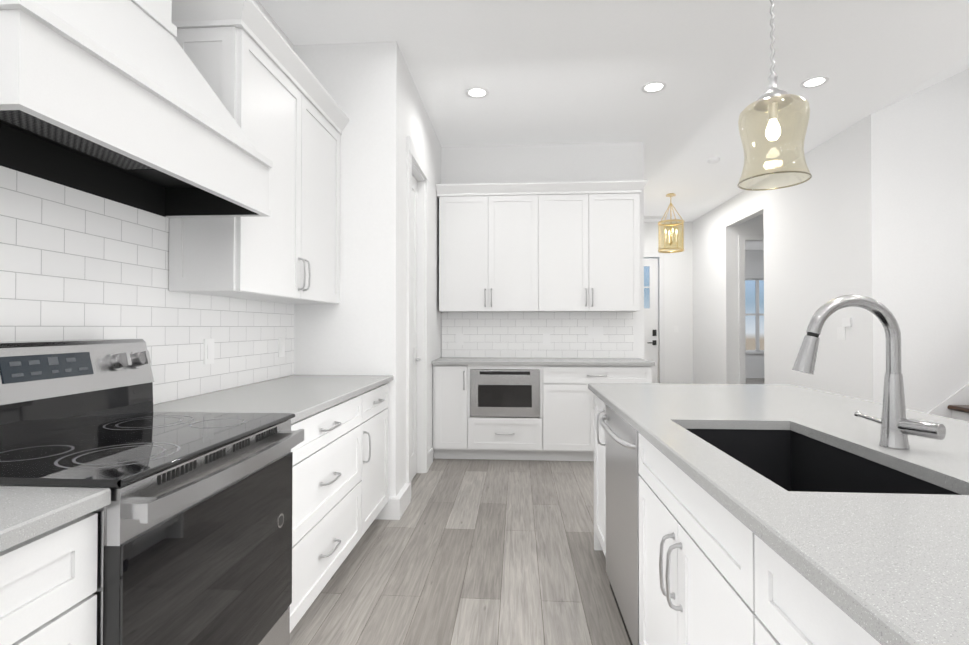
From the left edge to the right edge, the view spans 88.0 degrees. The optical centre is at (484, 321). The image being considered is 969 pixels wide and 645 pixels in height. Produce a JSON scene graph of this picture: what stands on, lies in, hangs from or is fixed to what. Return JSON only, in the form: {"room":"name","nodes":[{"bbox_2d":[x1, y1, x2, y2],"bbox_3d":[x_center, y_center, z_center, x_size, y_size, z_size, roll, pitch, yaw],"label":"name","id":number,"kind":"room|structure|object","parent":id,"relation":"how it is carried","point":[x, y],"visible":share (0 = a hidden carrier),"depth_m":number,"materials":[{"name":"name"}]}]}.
{"room":"kitchen","nodes":[
{"label":"kitchen","id":0,"kind":"room"},
{"bbox_2d":[290,378,764,644],"bbox_3d":[2.712,1.306,4.522,8.030,0.060,15.750,0,-1,4],"label":"floor","id":1,"kind":"structure","parent":0,"point":[479,552],"depth_m":2.52,"materials":[{"name":"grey wood"}]},
{"bbox_2d":[0,513,97,644],"bbox_3d":[-1.094,0.791,0.625,0.647,0.884,0.724,0,-1,4],"label":"base cabinet","id":2,"kind":"object","parent":1,"relation":"on","point":[48,584],"visible":0.95,"depth_m":0.86,"materials":[{"name":"paint"}]},
{"bbox_2d":[0,486,110,551],"bbox_3d":[-1.133,0.325,-0.152,0.673,0.030,2.292,0,-1,4],"label":"countertop","id":3,"kind":"structure","parent":2,"relation":"on","point":[27,513],"depth_m":0.88,"materials":[{"name":"stone"}]},
{"bbox_2d":[0,339,303,644],"bbox_3d":[-0.991,0.649,1.359,0.751,1.184,0.747,0,-1,4],"label":"range","id":4,"kind":"object","parent":1,"relation":"on","point":[194,540],"visible":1,"depth_m":1.29,"materials":[{"name":"silver metal"}]},
{"bbox_2d":[290,390,369,632],"bbox_3d":[-0.994,0.809,2.234,0.633,0.884,0.999,0,-1,4],"label":"base cabinet","id":5,"kind":"object","parent":1,"relation":"on","point":[340,479],"depth_m":2.17,"materials":[{"name":"paint"}]},
{"bbox_2d":[153,375,393,423],"bbox_3d":[-0.965,0.355,2.497,0.659,0.030,1.515,0,-1,4],"label":"countertop","id":6,"kind":"structure","parent":5,"relation":"on","point":[300,397],"depth_m":2.25,"materials":[{"name":"stone"}]},
{"bbox_2d":[370,383,387,524],"bbox_3d":[-0.946,0.817,2.960,0.633,0.884,0.576,0,-1,4],"label":"base cabinet","id":7,"kind":"object","parent":1,"relation":"on","point":[378,395],"depth_m":2.99,"materials":[{"name":"paint"}]},
{"bbox_2d":[433,365,476,458],"bbox_3d":[-0.287,0.839,4.846,0.342,0.884,0.547,0,-1,4],"label":"base cabinet","id":8,"kind":"object","parent":1,"relation":"on","point":[454,430],"depth_m":4.58,"materials":[{"name":"paint"}]},
{"bbox_2d":[432,357,654,365],"bbox_3d":[0.532,0.380,4.784,1.993,0.030,0.574,0,-1,4],"label":"countertop","id":9,"kind":"structure","parent":8,"relation":"on","point":[537,361],"depth_m":4.54,"materials":[{"name":"stone"}]},
{"bbox_2d":[537,365,651,460],"bbox_3d":[1.015,0.838,4.760,0.988,0.884,0.547,0,-1,4],"label":"base cabinet","id":10,"kind":"object","parent":1,"relation":"on","point":[561,428],"depth_m":4.51,"materials":[{"name":"paint"}]},
{"bbox_2d":[470,369,539,416],"bbox_3d":[0.200,0.654,4.771,0.632,0.426,0.480,0,-1,4],"label":"microwave","id":11,"kind":"object","parent":10,"relation":"in","point":[504,392],"visible":0.98,"depth_m":4.54,"materials":[{"name":"silver metal"}]},
{"bbox_2d":[594,394,725,593],"bbox_3d":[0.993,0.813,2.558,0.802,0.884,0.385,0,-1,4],"label":"base cabinet","id":12,"kind":"object","parent":1,"relation":"on","point":[712,571],"depth_m":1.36,"materials":[{"name":"paint"}]},
{"bbox_2d":[599,404,639,644],"bbox_3d":[0.818,0.811,2.052,0.637,0.876,0.640,0,-1,4],"label":"dishwasher","id":13,"kind":"object","parent":12,"relation":"in","point":[622,494],"visible":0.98,"depth_m":1.98,"materials":[{"name":"silver metal"}]},
{"bbox_2d":[726,509,880,644],"bbox_3d":[0.860,0.790,0.545,0.802,0.884,0.761,0,-1,4],"label":"base cabinet","id":14,"kind":"object","parent":1,"relation":"on","point":[769,602],"depth_m":0.84,"materials":[{"name":"paint"}]},
{"bbox_2d":[588,383,968,644],"bbox_3d":[0.982,0.334,0.664,1.092,0.030,4.200,0,-1,4],"label":"countertop","id":15,"kind":"structure","parent":14,"relation":"on","point":[887,568],"depth_m":0.89,"materials":[{"name":"stone"}]},
{"bbox_2d":[687,429,960,494],"bbox_3d":[0.795,0.471,1.306,0.406,0.227,0.756,0,-1,4],"label":"sink basin","id":16,"kind":"object","parent":15,"relation":"in","point":[789,460],"visible":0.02,"depth_m":1.57,"materials":[{"name":"black"}]},
{"bbox_2d":[792,295,945,449],"bbox_3d":[0.968,0.128,1.303,0.313,0.396,0.184,0,-1,4],"label":"faucet","id":17,"kind":"object","parent":15,"relation":"on","point":[898,427],"visible":1,"depth_m":1.29,"materials":[{"name":"silver metal"}]},
{"bbox_2d":[927,383,968,421],"bbox_3d":[4.976,-0.389,3.748,3.368,3.313,0.990,0,-1,4],"label":"stairs","id":18,"kind":"structure","parent":1,"relation":"on","point":[955,405],"depth_m":4.28,"materials":[{"name":"paint"}]},
{"bbox_2d":[196,0,968,498],"bbox_3d":[2.768,-1.264,4.487,8.150,5.080,15.870,0,-1,4],"label":"wall","id":19,"kind":"structure","parent":0,"point":[876,206],"depth_m":4.35,"materials":[{"name":"paint"}]},
{"bbox_2d":[0,0,272,217],"bbox_3d":[-1.132,-1.136,1.563,0.450,1.397,1.054,0,-1,4],"label":"range hood","id":20,"kind":"object","parent":19,"relation":"attached to","point":[118,101],"visible":1,"depth_m":1.47,"materials":[{"name":"paint"}]},
{"bbox_2d":[0,166,293,404],"bbox_3d":[-1.400,-0.070,1.006,0.010,0.786,4.560,0,-1,4],"label":"wall tile","id":21,"kind":"structure","parent":19,"relation":"attached to","point":[75,264],"depth_m":1.84,"materials":[{"name":"white tile"}]},
{"bbox_2d":[203,339,213,364],"label":"switch plates","id":22,"kind":"object","parent":21,"relation":"attached to","point":[208,343],"depth_m":2.36,"materials":[{"name":"white plastic"}]},
{"bbox_2d":[169,0,348,303],"bbox_3d":[-1.104,-0.723,2.654,0.362,1.207,1.244,0,-1,4],"label":"upper cabinet","id":23,"kind":"object","parent":19,"relation":"attached to","point":[288,114],"visible":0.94,"depth_m":2.33,"materials":[{"name":"paint"}]},
{"bbox_2d":[411,174,420,480],"bbox_3d":[-0.581,0.041,3.928,0.078,2.445,0.574,0,-1,4],"label":"pantry door","id":24,"kind":"structure","parent":19,"relation":"in","point":[415,359],"depth_m":4.11,"materials":[{"name":"paint"}]},
{"bbox_2d":[436,182,547,311],"bbox_3d":[0.075,-0.703,4.964,1.015,1.215,0.297,0,-1,4],"label":"upper cabinet","id":25,"kind":"object","parent":19,"relation":"attached to","point":[544,247],"depth_m":4.82,"materials":[{"name":"paint"}]},
{"bbox_2d":[442,312,633,357],"bbox_3d":[0.526,0.133,5.081,1.935,0.471,0.010,0,-1,4],"label":"wall tile","id":26,"kind":"structure","parent":19,"relation":"attached to","point":[503,334],"depth_m":5.08,"materials":[{"name":"white tile"}]},
{"bbox_2d":[375,136,763,519],"bbox_3d":[3.211,0.016,7.599,7.238,2.590,9.274,0,-1,4],"label":"door trim","id":27,"kind":"structure","parent":19,"relation":"attached to","point":[394,508],"depth_m":4.22,"materials":[{"name":"paint"}]},
{"bbox_2d":[548,180,639,311],"bbox_3d":[0.970,-0.703,4.905,1.014,1.215,0.297,0,-1,4],"label":"upper cabinet","id":28,"kind":"object","parent":19,"relation":"attached to","point":[594,226],"depth_m":4.75,"materials":[{"name":"paint"}]},
{"bbox_2d":[644,258,657,382],"bbox_3d":[2.638,0.100,8.891,0.870,2.440,0.109,0,-1,4],"label":"front door","id":29,"kind":"structure","parent":19,"relation":"in","point":[651,333],"depth_m":8.88,"materials":[{"name":"paint"}]},
{"bbox_2d":[745,279,763,351],"bbox_3d":[6.573,-0.148,12.081,0.920,1.760,0.050,0,-1,4],"label":"window","id":30,"kind":"structure","parent":19,"relation":"in","point":[756,314],"depth_m":12.06,"materials":[{"name":"clear glass"}]},
{"bbox_2d":[837,318,851,339],"label":"switch plates","id":31,"kind":"object","parent":19,"relation":"attached to","point":[846,322],"depth_m":4.72,"materials":[{"name":"white plastic"}]},
{"bbox_2d":[258,0,968,249],"bbox_3d":[2.712,-2.624,4.566,8.030,1.641,15.750,0,-1,4],"label":"ceiling","id":32,"kind":"structure","parent":0,"point":[546,72],"depth_m":3.56,"materials":[{"name":"paint"}]},
{"bbox_2d":[466,87,488,97],"bbox_3d":[-0.057,-1.807,3.956,0.177,0.005,0.173,0,-1,4],"label":"recessed light","id":33,"kind":"object","parent":32,"relation":"in","point":[474,92],"depth_m":3.96,"materials":[{"name":"white plastic"}]},
{"bbox_2d":[642,81,666,92],"bbox_3d":[1.308,-1.808,3.866,0.177,0.005,0.181,0,-1,4],"label":"recessed light","id":34,"kind":"object","parent":32,"relation":"in","point":[649,87],"depth_m":3.87,"materials":[{"name":"white plastic"}]},
{"bbox_2d":[644,216,668,218],"bbox_3d":[2.861,-1.754,8.471,0.450,0.009,0.180,0,-1,4],"label":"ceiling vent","id":35,"kind":"object","parent":32,"relation":"in","point":[653,217],"visible":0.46,"depth_m":8.45,"materials":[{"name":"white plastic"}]},
{"bbox_2d":[658,193,683,252],"bbox_3d":[2.599,-1.375,6.990,0.348,0.798,0.348,0,-1,4],"label":"lantern pendant light","id":36,"kind":"object","parent":32,"relation":"hanging from","point":[670,234],"visible":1,"depth_m":6.98,"materials":[{"name":"gold glass"}]},
{"bbox_2d":[707,157,719,163],"bbox_3d":[2.535,-1.774,5.546,0.130,0.034,0.130,0,-1,4],"label":"smoke detector","id":37,"kind":"object","parent":32,"relation":"attached to","point":[714,160],"visible":1,"depth_m":5.51,"materials":[{"name":"white plastic"}]},
{"bbox_2d":[737,0,811,190],"bbox_3d":[0.999,-1.157,1.742,0.224,1.351,0.224,0,-1,4],"label":"pendant light","id":38,"kind":"object","parent":32,"relation":"hanging from","point":[773,100],"visible":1,"depth_m":1.73,"materials":[{"name":"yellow glass"}]},
{"bbox_2d":[800,76,828,87],"bbox_3d":[2.494,-1.808,3.787,0.182,0.005,0.175,0,-1,4],"label":"recessed light","id":39,"kind":"object","parent":32,"relation":"in","point":[817,81],"depth_m":3.79,"materials":[{"name":"white plastic"}]},
{"label":"outside","id":40,"kind":"structure","parent":0,"visible":0},
{"bbox_2d":[644,266,648,307],"bbox_3d":[2.657,-0.211,9.183,0.900,3.080,0.010,0,-1,4],"label":"sky","id":41,"kind":"structure","parent":40,"point":[646,295],"depth_m":9.16,"materials":[{"name":"blue"}]},
{"bbox_2d":[745,280,763,349],"bbox_3d":[6.109,-0.230,12.864,4.350,3.200,0.010,0,-1,4],"label":"sky","id":42,"kind":"structure","parent":40,"point":[748,319],"depth_m":12.81,"materials":[{"name":"blue"}]}
]}

